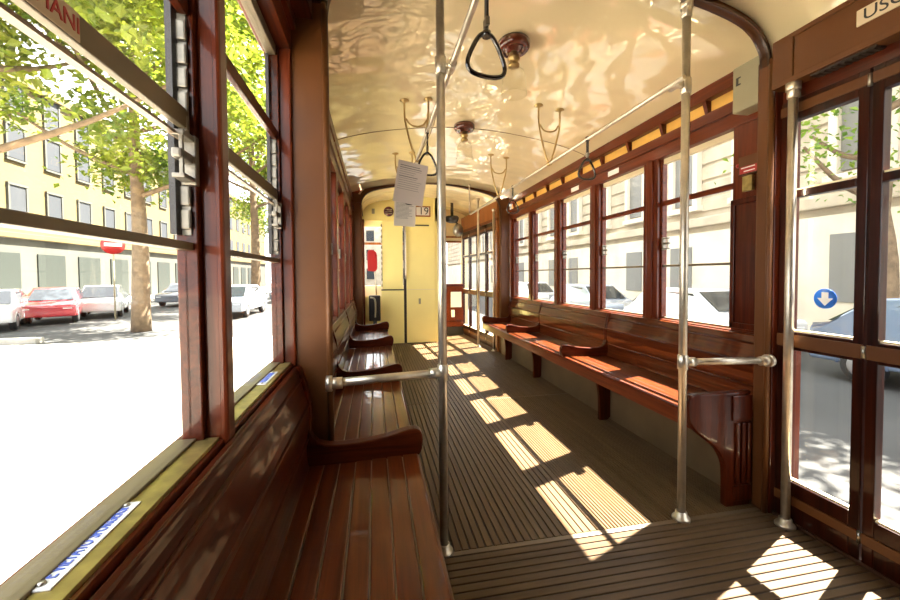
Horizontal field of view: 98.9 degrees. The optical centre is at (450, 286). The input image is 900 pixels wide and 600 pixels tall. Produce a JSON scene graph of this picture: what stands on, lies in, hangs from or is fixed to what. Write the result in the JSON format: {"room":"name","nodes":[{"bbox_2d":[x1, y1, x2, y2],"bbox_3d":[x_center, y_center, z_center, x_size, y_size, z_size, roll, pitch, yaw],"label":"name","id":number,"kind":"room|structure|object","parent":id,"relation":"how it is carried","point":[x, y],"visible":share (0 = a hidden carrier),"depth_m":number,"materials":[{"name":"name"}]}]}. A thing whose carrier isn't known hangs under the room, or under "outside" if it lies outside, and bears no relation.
{"room":"vehicle interior","nodes":[
{"label":"vehicle interior","id":0,"kind":"room"},
{"bbox_2d":[0,0,353,599],"bbox_3d":[-0.562,0.005,1.225,0.118,2.225,7.820,-1,2,-11],"label":"window frame","id":1,"kind":"structure","parent":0,"point":[278,15],"depth_m":0.72,"materials":[{"name":"red wood"}]},
{"bbox_2d":[32,501,140,592],"bbox_3d":[-0.406,0.285,0.435,0.025,0.005,0.146,-1,2,-11],"label":"plaque","id":2,"kind":"object","parent":1,"relation":"attached to","point":[64,568],"visible":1,"depth_m":0.42,"materials":[{"name":"white metal"}]},
{"bbox_2d":[0,0,206,599],"bbox_3d":[-0.418,-0.234,0.406,0.048,1.100,0.594,-1,2,-11],"label":"window","id":3,"kind":"structure","parent":1,"relation":"in","point":[178,104],"depth_m":0.63,"materials":[{"name":"brown wood"}]},
{"bbox_2d":[26,0,79,42],"bbox_3d":[-0.392,-0.284,0.326,0.002,0.031,0.207,-1,2,-11],"label":"warning sticker","id":4,"kind":"object","parent":3,"relation":"attached to","point":[59,12],"visible":1,"depth_m":0.40,"materials":[{"name":"beige"}]},
{"bbox_2d":[25,362,290,599],"bbox_3d":[-0.455,0.283,0.735,0.044,0.010,1.218,-1,2,-11],"label":"trim","id":5,"kind":"structure","parent":1,"relation":"attached to","point":[156,491],"depth_m":0.51,"materials":[{"name":"yellow wood"}]},
{"bbox_2d":[226,0,284,405],"bbox_3d":[-0.540,-0.252,1.027,0.048,1.100,0.592,-1,2,-11],"label":"window","id":6,"kind":"structure","parent":1,"relation":"in","point":[270,120],"depth_m":1.27,"materials":[{"name":"brown wood"}]},
{"bbox_2d":[257,371,277,384],"bbox_3d":[-0.533,0.265,1.126,0.024,0.005,0.140,-1,2,-11],"label":"plaque","id":7,"kind":"object","parent":1,"relation":"attached to","point":[269,376],"visible":1,"depth_m":1.12,"materials":[{"name":"white"}]},
{"bbox_2d":[290,0,320,19],"bbox_3d":[-0.147,-1.005,-0.649,0.168,0.270,4.040,-1,2,-11],"label":"trim","id":8,"kind":"structure","parent":1,"relation":"attached to","point":[302,9],"depth_m":1.29,"materials":[{"name":"brown wood"}]},
{"bbox_2d":[330,172,332,302],"bbox_3d":[-0.850,-0.297,2.608,0.048,1.100,0.560,-1,2,-11],"label":"window","id":9,"kind":"structure","parent":1,"relation":"in","point":[330,172],"depth_m":2.87,"materials":[{"name":"red wood"}]},
{"bbox_2d":[338,192,340,308],"bbox_3d":[-0.985,-0.316,3.294,0.048,1.100,0.560,-1,2,-11],"label":"window","id":10,"kind":"structure","parent":1,"relation":"in","point":[338,192],"depth_m":3.56,"materials":[{"name":"red wood"}]},
{"bbox_2d":[352,183,509,352],"bbox_3d":[-0.227,-0.266,5.271,2.180,2.423,0.077,-1,2,-11],"label":"trim","id":11,"kind":"structure","parent":1,"relation":"attached to","point":[504,217],"depth_m":5.32,"materials":[{"name":"brown paint"}]},
{"bbox_2d":[290,0,774,512],"bbox_3d":[0.498,-0.162,1.581,2.180,2.423,0.072,-1,2,-11],"label":"trim","id":12,"kind":"structure","parent":1,"relation":"attached to","point":[309,39],"depth_m":1.37,"materials":[{"name":"brown paint"}]},
{"bbox_2d":[353,190,365,324],"bbox_3d":[-1.405,-0.243,5.982,0.150,2.350,1.810,-1,2,-11],"label":"wall","id":13,"kind":"structure","parent":0,"point":[358,191],"depth_m":6.05,"materials":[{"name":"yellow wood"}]},
{"bbox_2d":[362,197,437,341],"bbox_3d":[-0.923,-0.288,6.559,1.320,2.400,0.762,-1,2,-11],"label":"wall","id":14,"kind":"structure","parent":0,"point":[379,207],"depth_m":6.16,"materials":[{"name":"yellow paint"}]},
{"bbox_2d":[367,250,376,294],"bbox_3d":[-1.217,-0.225,6.040,0.150,0.711,0.050,-1,2,-11],"label":"paddle","id":15,"kind":"object","parent":14,"relation":"attached to","point":[371,254],"visible":0.98,"depth_m":6.01,"materials":[{"name":"red"}]},
{"bbox_2d":[384,207,393,215],"bbox_3d":[-0.979,-1.201,6.136,0.156,0.156,0.010,-1,2,-11],"label":"round badge","id":16,"kind":"object","parent":14,"relation":"attached to","point":[388,211],"visible":1,"depth_m":6.13,"materials":[{"name":"red"}]},
{"bbox_2d":[380,221,403,343],"bbox_3d":[-0.926,-0.069,6.188,0.359,1.960,0.060,-1,2,-11],"label":"door","id":17,"kind":"structure","parent":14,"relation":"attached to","point":[392,293],"depth_m":6.17,"materials":[{"name":"yellow"}]},
{"bbox_2d":[403,222,435,342],"bbox_3d":[-0.493,-0.074,6.260,0.514,1.960,0.086,-1,2,-11],"label":"door","id":18,"kind":"structure","parent":14,"relation":"in","point":[419,240],"depth_m":6.26,"materials":[{"name":"beige paint"}]},
{"bbox_2d":[415,206,429,216],"bbox_3d":[-0.443,-1.222,6.236,0.250,0.170,0.028,-1,2,-11],"label":"route sign","id":19,"kind":"object","parent":14,"relation":"attached to","point":[424,211],"visible":0.99,"depth_m":6.23,"materials":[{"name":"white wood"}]},
{"bbox_2d":[364,210,467,324],"bbox_3d":[-0.668,-0.281,7.079,2.020,2.450,0.060,-1,2,-11],"label":"wall","id":20,"kind":"structure","parent":0,"point":[369,289],"depth_m":7.16,"materials":[{"name":"beige paint"}]},
{"bbox_2d":[364,236,460,244],"bbox_3d":[-0.709,-0.559,7.039,1.870,1.050,0.038,-1,2,-11],"label":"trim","id":21,"kind":"structure","parent":20,"relation":"in","point":[365,243],"depth_m":7.14,"materials":[{"name":"brown wood"}]},
{"bbox_2d":[461,201,499,351],"bbox_3d":[0.495,-0.173,6.373,0.131,2.160,1.795,-1,2,-15],"label":"wall","id":22,"kind":"structure","parent":0,"point":[469,222],"depth_m":5.60,"materials":[{"name":"brown wood"}]},
{"bbox_2d":[462,222,495,348],"bbox_3d":[0.458,-0.049,6.388,0.049,1.888,1.636,-1,2,-15],"label":"door","id":23,"kind":"structure","parent":22,"relation":"in","point":[486,338],"depth_m":6.41,"materials":[{"name":"brown wood"}]},
{"bbox_2d":[465,0,506,79],"bbox_3d":[0.097,-0.702,1.021,0.120,0.296,0.029,-1,3,-11],"label":"handle","id":24,"kind":"object","parent":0,"point":[486,34],"visible":1,"depth_m":1.02,"materials":[{"name":"black plastic"}]},
{"bbox_2d":[328,0,846,215],"bbox_3d":[0.334,-1.219,2.350,2.348,0.353,9.750,-1,2,-11],"label":"ceiling","id":25,"kind":"structure","parent":0,"point":[595,61],"depth_m":2.30,"materials":[{"name":"beige paint"}]},
{"bbox_2d":[392,151,414,173],"bbox_3d":[-0.460,-1.122,3.833,0.230,0.442,0.064,-1,2,-11],"label":"hanger","id":26,"kind":"object","parent":25,"relation":"hanging from","point":[411,153],"visible":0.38,"depth_m":3.81,"materials":[{"name":"gold metal"}]},
{"bbox_2d":[400,97,432,162],"bbox_3d":[-0.233,-1.089,2.676,0.230,0.442,0.064,-1,2,-11],"label":"hanger","id":27,"kind":"object","parent":25,"relation":"hanging from","point":[427,99],"visible":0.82,"depth_m":2.67,"materials":[{"name":"gold metal"}]},
{"bbox_2d":[414,0,478,163],"bbox_3d":[-0.116,-0.867,2.094,0.020,0.021,5.800,-1,2,-11],"label":"handrail","id":28,"kind":"object","parent":27,"relation":"hanging from","point":[474,3],"visible":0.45,"depth_m":1.34,"materials":[{"name":"metal"}]},
{"bbox_2d":[393,114,435,206],"bbox_3d":[-0.175,-0.637,1.905,0.224,0.476,0.006,-1,2,-17],"label":"paper","id":29,"kind":"object","parent":28,"relation":"hanging from","point":[410,182],"visible":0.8,"depth_m":1.90,"materials":[{"name":"grey paper"}]},
{"bbox_2d":[394,201,415,226],"bbox_3d":[-0.222,-0.405,1.940,0.125,0.202,0.014,-1,2,-11],"label":"paper","id":30,"kind":"object","parent":29,"relation":"hanging from","point":[404,214],"visible":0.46,"depth_m":1.94,"materials":[{"name":"grey paper"}]},
{"bbox_2d":[418,132,436,175],"bbox_3d":[-0.125,-0.753,2.158,0.130,0.259,0.032,-1,2,-25],"label":"handle","id":31,"kind":"object","parent":28,"relation":"hanging from","point":[427,153],"visible":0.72,"depth_m":2.15,"materials":[{"name":"black rubber"}]},
{"bbox_2d":[446,203,462,236],"bbox_3d":[0.049,-1.135,6.509,0.278,0.578,0.239,1,2,31],"label":"lamp","id":32,"kind":"object","parent":25,"relation":"hanging from","point":[457,229],"visible":0.98,"depth_m":6.50,"materials":[{"name":"metal"}]},
{"bbox_2d":[454,121,474,141],"bbox_3d":[0.119,-1.211,3.211,0.175,0.290,0.175,-1,2,-11],"label":"ceiling lamp","id":33,"kind":"object","parent":25,"relation":"attached to","point":[464,128],"visible":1,"depth_m":3.17,"materials":[{"name":"brown wood"}]},
{"bbox_2d":[461,131,467,141],"bbox_3d":[0.119,-1.255,3.209,0.064,0.082,0.064,-1,2,-11],"label":"socket","id":34,"kind":"object","parent":33,"relation":"attached to","point":[464,134],"depth_m":3.19,"materials":[{"name":"gold metal"}]},
{"bbox_2d":[488,154,508,197],"bbox_3d":[0.501,-1.139,3.971,0.230,0.434,0.064,-1,2,-11],"label":"hanger","id":35,"kind":"object","parent":25,"relation":"hanging from","point":[490,155],"visible":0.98,"depth_m":3.96,"materials":[{"name":"gold metal"}]},
{"bbox_2d":[498,32,529,69],"bbox_3d":[0.343,-1.179,2.073,0.175,0.290,0.175,-1,2,-11],"label":"ceiling lamp","id":36,"kind":"object","parent":25,"relation":"attached to","point":[514,45],"visible":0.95,"depth_m":2.03,"materials":[{"name":"brown"}]},
{"bbox_2d":[508,50,519,69],"bbox_3d":[0.343,-1.223,2.072,0.064,0.082,0.064,-1,2,-11],"label":"socket","id":37,"kind":"object","parent":36,"relation":"attached to","point":[513,55],"depth_m":2.05,"materials":[{"name":"gold metal"}]},
{"bbox_2d":[534,103,563,165],"bbox_3d":[0.727,-1.106,2.823,0.230,0.434,0.064,-1,2,-11],"label":"hanger","id":38,"kind":"object","parent":25,"relation":"hanging from","point":[538,105],"visible":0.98,"depth_m":2.82,"materials":[{"name":"gold metal"}]},
{"bbox_2d":[469,74,686,214],"bbox_3d":[0.614,-1.128,3.394,0.020,0.436,3.685,-1,2,-11],"label":"handrail","id":39,"kind":"object","parent":38,"relation":"hanging from","point":[683,77],"visible":0.99,"depth_m":2.14,"materials":[{"name":"metal"}]},
{"bbox_2d":[506,185,518,213],"bbox_3d":[0.582,-0.810,3.582,0.129,0.259,0.026,-1,3,-11],"label":"handle","id":40,"kind":"object","parent":39,"relation":"hanging from","point":[512,185],"visible":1,"depth_m":3.58,"materials":[{"name":"black rubber"}]},
{"bbox_2d":[578,136,595,179],"bbox_3d":[0.828,-0.775,2.326,0.129,0.259,0.026,-1,3,-11],"label":"handle","id":41,"kind":"object","parent":39,"relation":"hanging from","point":[586,141],"visible":0.98,"depth_m":2.32,"materials":[{"name":"black rubber"}]},
{"bbox_2d":[392,334,899,599],"bbox_3d":[0.369,1.056,2.422,2.310,0.060,9.750,-1,2,-11],"label":"floor","id":42,"kind":"structure","parent":0,"point":[549,499],"depth_m":1.76,"materials":[{"name":"black wood"}]},
{"bbox_2d":[89,365,454,599],"bbox_3d":[-0.033,0.708,-0.074,0.447,0.790,3.028,-1,2,-11],"label":"bench","id":43,"kind":"object","parent":42,"relation":"on","point":[282,511],"visible":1,"depth_m":0.86,"materials":[{"name":"brown wood"}]},
{"bbox_2d":[333,300,410,440],"bbox_3d":[-0.689,0.613,3.267,0.447,0.790,3.640,-1,2,-11],"label":"bench","id":44,"kind":"object","parent":42,"relation":"on","point":[363,410],"visible":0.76,"depth_m":2.28,"materials":[{"name":"brown wood"}]},
{"bbox_2d":[369,295,380,323],"bbox_3d":[-1.177,0.530,6.026,0.175,0.800,0.195,-1,2,-11],"label":"chair","id":45,"kind":"object","parent":42,"relation":"on","point":[374,300],"visible":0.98,"depth_m":5.96,"materials":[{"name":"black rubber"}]},
{"bbox_2d":[325,0,456,558],"bbox_3d":[-0.210,-0.114,1.436,0.501,2.345,0.074,-1,2,-19],"label":"pole","id":46,"kind":"object","parent":42,"relation":"on","point":[442,67],"visible":0.84,"depth_m":1.48,"materials":[{"name":"metal"}]},
{"bbox_2d":[446,284,462,334],"bbox_3d":[-0.046,0.417,7.101,0.570,0.945,0.155,-1,2,-11],"label":"panel","id":47,"kind":"object","parent":42,"relation":"on","point":[454,324],"visible":0.54,"depth_m":7.07,"materials":[{"name":"red wood"}]},
{"bbox_2d":[451,292,461,306],"bbox_3d":[0.110,0.230,7.043,0.200,0.280,0.006,-1,2,-11],"label":"notice board","id":48,"kind":"object","parent":47,"relation":"attached to","point":[455,296],"visible":1,"depth_m":7.04,"materials":[{"name":"white paper"}]},
{"bbox_2d":[476,198,480,346],"bbox_3d":[0.432,-0.213,5.890,0.074,2.270,0.074,-1,2,-11],"label":"pole","id":49,"kind":"object","parent":42,"relation":"on","point":[477,199],"visible":1,"depth_m":5.88,"materials":[{"name":"metal"}]},
{"bbox_2d":[492,209,496,351],"bbox_3d":[0.632,-0.094,5.555,0.074,2.050,0.074,-1,2,-11],"label":"pole","id":50,"kind":"object","parent":42,"relation":"on","point":[493,210],"visible":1,"depth_m":5.54,"materials":[{"name":"metal"}]},
{"bbox_2d":[482,297,753,506],"bbox_3d":[0.981,0.592,3.587,0.498,0.790,3.655,-1,2,-11],"label":"bench","id":51,"kind":"object","parent":42,"relation":"on","point":[634,358],"visible":0.94,"depth_m":2.45,"materials":[{"name":"brown wood"}]},
{"bbox_2d":[667,0,776,523],"bbox_3d":[1.199,-0.098,1.708,0.484,2.277,0.075,-1,2,-4],"label":"pole","id":52,"kind":"object","parent":42,"relation":"on","point":[684,361],"visible":0.95,"depth_m":1.69,"materials":[{"name":"metal"}]},
{"bbox_2d":[680,0,693,11],"bbox_3d":[1.022,-1.217,1.663,0.052,0.034,0.052,-1,2,-11],"label":"socket","id":53,"kind":"object","parent":52,"relation":"attached to","point":[685,5],"depth_m":1.65,"materials":[{"name":"metal"}]},
{"bbox_2d":[774,80,801,530],"bbox_3d":[1.453,0.089,1.650,0.074,1.904,0.074,-1,2,-11],"label":"pole","id":54,"kind":"object","parent":42,"relation":"on","point":[793,88],"visible":1,"depth_m":1.64,"materials":[{"name":"metal"}]},
{"bbox_2d":[785,80,801,92],"bbox_3d":[1.446,-0.842,1.622,0.052,0.034,0.052,-1,2,-11],"label":"socket","id":55,"kind":"object","parent":54,"relation":"attached to","point":[795,86],"depth_m":1.60,"materials":[{"name":"metal"}]},
{"bbox_2d":[509,71,800,479],"bbox_3d":[1.246,-0.080,3.650,0.118,2.225,3.755,-1,2,-11],"label":"window frames","id":56,"kind":"structure","parent":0,"point":[658,138],"depth_m":2.71,"materials":[{"name":"red wood"}]},
{"bbox_2d":[516,214,528,298],"bbox_3d":[0.976,-0.383,5.074,0.048,1.100,0.500,-1,2,-11],"label":"window","id":57,"kind":"structure","parent":56,"relation":"in","point":[518,239],"depth_m":5.29,"materials":[{"name":"red wood"}]},
{"bbox_2d":[535,204,553,301],"bbox_3d":[1.105,-0.364,4.417,0.048,1.100,0.560,-1,2,-11],"label":"window","id":58,"kind":"structure","parent":56,"relation":"in","point":[537,212],"depth_m":4.66,"materials":[{"name":"red wood"}]},
{"bbox_2d":[571,185,578,192],"bbox_3d":[1.189,-0.932,3.663,0.006,0.040,0.140,-1,2,-11],"label":"number plate","id":59,"kind":"object","parent":56,"relation":"attached to","point":[575,188],"visible":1,"depth_m":3.66,"materials":[{"name":"white"}]},
{"bbox_2d":[562,189,589,307],"bbox_3d":[1.240,-0.344,3.731,0.048,1.100,0.560,-1,2,-11],"label":"window","id":60,"kind":"structure","parent":56,"relation":"in","point":[586,192],"depth_m":3.98,"materials":[{"name":"red wood"}]},
{"bbox_2d":[608,167,618,176],"bbox_3d":[1.304,-0.916,3.075,0.006,0.040,0.140,-1,2,-11],"label":"number plate","id":61,"kind":"object","parent":56,"relation":"attached to","point":[612,172],"visible":1,"depth_m":3.07,"materials":[{"name":"white"}]},
{"bbox_2d":[601,167,643,314],"bbox_3d":[1.375,-0.325,3.044,0.048,1.100,0.560,-1,2,-11],"label":"window","id":62,"kind":"structure","parent":56,"relation":"in","point":[639,171],"depth_m":3.27,"materials":[{"name":"red wood"}]},
{"bbox_2d":[501,337,752,490],"bbox_3d":[1.149,0.784,3.663,0.155,0.400,3.640,-1,2,-11],"label":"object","id":63,"kind":"structure","parent":56,"relation":"attached to","point":[660,431],"depth_m":2.62,"materials":[{"name":"paint"}]},
{"bbox_2d":[660,131,733,327],"bbox_3d":[1.510,-0.306,2.357,0.048,1.100,0.560,-1,2,-11],"label":"window","id":64,"kind":"structure","parent":56,"relation":"in","point":[727,137],"depth_m":2.56,"materials":[{"name":"red wood"}]},
{"bbox_2d":[729,195,755,330],"bbox_3d":[1.534,-0.119,1.970,0.023,0.680,0.210,-1,2,-11],"label":"trim","id":65,"kind":"structure","parent":56,"relation":"attached to","point":[743,210],"depth_m":2.00,"materials":[{"name":"brown wood"}]},
{"bbox_2d":[733,55,759,115],"bbox_3d":[1.489,-0.984,1.891,0.096,0.225,0.140,-1,2,-11],"label":"junction box","id":66,"kind":"object","parent":56,"relation":"attached to","point":[745,76],"visible":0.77,"depth_m":1.88,"materials":[{"name":"beige"}]},
{"bbox_2d":[736,152,756,191],"bbox_3d":[1.509,-0.574,1.943,0.046,0.172,0.132,-1,2,-11],"label":"handle","id":67,"kind":"object","parent":56,"relation":"attached to","point":[747,165],"visible":0.7,"depth_m":1.94,"materials":[{"name":"brown paint"}]},
{"bbox_2d":[768,92,800,512],"bbox_3d":[1.520,0.082,1.766,0.140,1.910,0.035,-1,2,-11],"label":"trim","id":68,"kind":"structure","parent":56,"relation":"attached to","point":[778,95],"depth_m":1.74,"materials":[{"name":"brown wood"}]},
{"bbox_2d":[772,510,899,588],"bbox_3d":[1.875,1.117,-0.202,0.025,0.072,4.020,-1,2,-11],"label":"trim","id":69,"kind":"structure","parent":56,"relation":"attached to","point":[847,556],"depth_m":1.48,"materials":[{"name":"brown wood"}]},
{"bbox_2d":[772,0,899,104],"bbox_3d":[1.884,-1.038,-0.265,0.178,0.575,4.012,-1,2,-11],"label":"door header panel","id":70,"kind":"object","parent":56,"relation":"attached to","point":[832,37],"depth_m":1.48,"materials":[{"name":"brown paint"}]},
{"bbox_2d":[774,56,899,583],"bbox_3d":[1.611,0.127,1.114,0.049,1.833,1.270,-1,2,-11],"label":"door","id":71,"kind":"structure","parent":56,"relation":"in","point":[856,528],"depth_m":1.43,"materials":[{"name":"brown wood"}]},
{"bbox_2d":[814,289,836,308],"bbox_3d":[1.524,0.048,1.565,0.002,0.082,0.082,-1,2,-11],"label":"direction sign","id":72,"kind":"object","parent":71,"relation":"attached to","point":[823,298],"visible":1,"depth_m":1.56,"materials":[{"name":"blue metal"}]},
{"bbox_2d":[810,44,885,77],"bbox_3d":[1.497,-0.849,1.458,0.044,0.011,0.210,-1,2,-11],"label":"air vent","id":73,"kind":"object","parent":56,"relation":"attached to","point":[869,51],"visible":1,"depth_m":1.44,"materials":[{"name":"black"}]},
{"bbox_2d":[856,0,899,26],"bbox_3d":[1.498,-0.966,1.272,0.008,0.058,0.252,-1,2,-11],"label":"exit sign","id":74,"kind":"object","parent":56,"relation":"attached to","point":[877,8],"visible":1,"depth_m":1.34,"materials":[{"name":"beige"}]},
{"label":"outside","id":75,"kind":"structure","parent":0,"visible":0},
{"bbox_2d":[0,336,272,583],"bbox_3d":[-28.061,2.568,-14.206,59.400,0.200,42.800,-1,2,-11],"label":"pavement","id":76,"kind":"structure","parent":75,"point":[78,420],"depth_m":4.92,"materials":[{"name":"white concrete"}]},
{"bbox_2d":[0,0,265,152],"bbox_3d":[-9.097,-5.539,6.758,13.609,14.614,11.894,0,2,24],"label":"street tree","id":77,"kind":"object","parent":76,"relation":"on","point":[93,10],"visible":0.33,"depth_m":8.94,"materials":[{"name":"green plant"}]},
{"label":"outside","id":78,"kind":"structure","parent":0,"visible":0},
{"bbox_2d":[0,283,899,528],"bbox_3d":[-31.224,0.993,39.773,74.000,0.190,150.000,-1,2,-11],"label":"road","id":79,"kind":"structure","parent":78,"point":[825,390],"depth_m":6.04,"materials":[{"name":"grey asphalt"}]},
{"bbox_2d":[0,288,32,329],"bbox_3d":[-17.063,0.810,14.310,1.779,1.470,3.722,-2,2,-39],"label":"car","id":80,"kind":"object","parent":79,"relation":"on","point":[13,301],"visible":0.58,"depth_m":14.02,"materials":[{"name":"grey metal"}]},
{"bbox_2d":[20,287,87,324],"bbox_3d":[-17.133,0.738,16.741,1.779,1.470,3.722,-2,2,-37],"label":"car","id":81,"kind":"object","parent":79,"relation":"on","point":[42,301],"visible":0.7,"depth_m":15.82,"materials":[{"name":"red metal"}]},
{"bbox_2d":[80,284,129,316],"bbox_3d":[-17.183,0.649,19.074,1.780,1.510,3.922,-2,2,-35],"label":"car","id":82,"kind":"object","parent":79,"relation":"on","point":[97,298],"visible":0.74,"depth_m":18.21,"materials":[{"name":"grey metal"}]},
{"bbox_2d":[100,240,125,319],"bbox_3d":[-14.710,-0.408,16.855,0.840,3.720,0.109,-2,2,-41],"label":"road sign","id":83,"kind":"object","parent":79,"relation":"on","point":[109,247],"visible":0.63,"depth_m":16.84,"materials":[{"name":"red metal"}]},
{"bbox_2d":[0,63,266,296],"bbox_3d":[-36.257,-6.616,45.196,10.400,14.750,67.000,-1,2,-11],"label":"building","id":84,"kind":"structure","parent":79,"relation":"on","point":[29,260],"depth_m":28.13,"materials":[{"name":"yellow paint"}]},
{"bbox_2d":[0,0,266,332],"bbox_3d":[-10.968,-7.114,13.489,12.496,17.388,13.795,-1,2,-20],"label":"street tree","id":85,"kind":"object","parent":79,"relation":"on","point":[141,318],"visible":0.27,"depth_m":13.13,"materials":[{"name":"green plant"}]},
{"bbox_2d":[154,283,177,305],"bbox_3d":[-17.943,0.468,26.056,1.779,1.470,4.122,-1,2,-11],"label":"car","id":86,"kind":"object","parent":79,"relation":"on","point":[170,294],"visible":0.26,"depth_m":24.13,"materials":[{"name":"grey metal"}]},
{"bbox_2d":[119,7,267,308],"bbox_3d":[-11.550,-9.684,23.115,13.034,21.960,12.278,-1,2,-29],"label":"street tree","id":87,"kind":"object","parent":79,"relation":"on","point":[254,207],"visible":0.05,"depth_m":22.53,"materials":[{"name":"green plant"}]},
{"bbox_2d":[230,135,267,242],"bbox_3d":[-14.836,-7.479,34.392,12.050,16.930,10.602,0,2,11],"label":"street tree","id":88,"kind":"object","parent":79,"relation":"on","point":[234,202],"visible":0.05,"depth_m":33.07,"materials":[{"name":"green plant"}]},
{"bbox_2d":[232,284,267,316],"bbox_3d":[-10.418,0.628,18.873,1.779,1.470,4.122,-1,2,-11],"label":"car","id":89,"kind":"object","parent":79,"relation":"on","point":[245,298],"visible":0.54,"depth_m":18.21,"materials":[{"name":"silver metal"}]},
{"bbox_2d":[364,227,403,284],"bbox_3d":[-10.912,-6.861,81.210,16.000,12.750,8.100,-1,2,-11],"label":"building","id":90,"kind":"structure","parent":79,"relation":"on","point":[371,234],"depth_m":76.34,"materials":[{"name":"stone"}]},
{"bbox_2d":[0,287,810,344],"bbox_3d":[-31.127,0.827,39.788,74.200,0.160,150.000,-1,2,-11],"label":"kerb","id":91,"kind":"object","parent":79,"relation":"on","point":[26,340],"visible":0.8,"depth_m":10.97,"materials":[{"name":"stone"}]},
{"bbox_2d":[714,90,899,297],"bbox_3d":[9.164,-4.184,8.431,7.282,11.556,6.818,0,2,3],"label":"street tree","id":92,"kind":"object","parent":91,"relation":"on","point":[893,274],"visible":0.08,"depth_m":8.13,"materials":[{"name":"green plant"}]},
{"bbox_2d":[519,282,553,299],"bbox_3d":[4.555,0.446,21.502,1.779,1.470,4.322,-1,2,-11],"label":"car","id":93,"kind":"object","parent":79,"relation":"on","point":[544,290],"visible":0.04,"depth_m":20.43,"materials":[{"name":"grey metal"}]},
{"bbox_2d":[549,284,632,310],"bbox_3d":[5.711,0.612,15.617,1.779,1.470,4.222,-1,2,-11],"label":"car","id":94,"kind":"object","parent":79,"relation":"on","point":[575,293],"visible":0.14,"depth_m":14.75,"materials":[{"name":"silver metal"}]},
{"bbox_2d":[446,86,899,324],"bbox_3d":[11.959,-6.189,36.327,10.400,13.750,83.000,-1,2,-11],"label":"stone building","id":95,"kind":"structure","parent":79,"relation":"on","point":[827,229],"depth_m":16.27,"materials":[{"name":"grey"}]},
{"bbox_2d":[624,287,807,330],"bbox_3d":[6.811,0.755,10.536,1.779,1.470,4.222,-1,2,-11],"label":"car","id":96,"kind":"object","parent":79,"relation":"on","point":[705,304],"visible":0.2,"depth_m":9.74,"materials":[{"name":"painted metal"},{"name":"glass"},{"name":"rubber"}]},
{"bbox_2d":[809,298,899,380],"bbox_3d":[7.851,0.905,5.239,1.779,1.470,4.222,-1,2,-11],"label":"car","id":97,"kind":"object","parent":79,"relation":"on","point":[842,324],"visible":0.24,"depth_m":6.53,"materials":[{"name":"painted metal"},{"name":"glass"},{"name":"rubber"}]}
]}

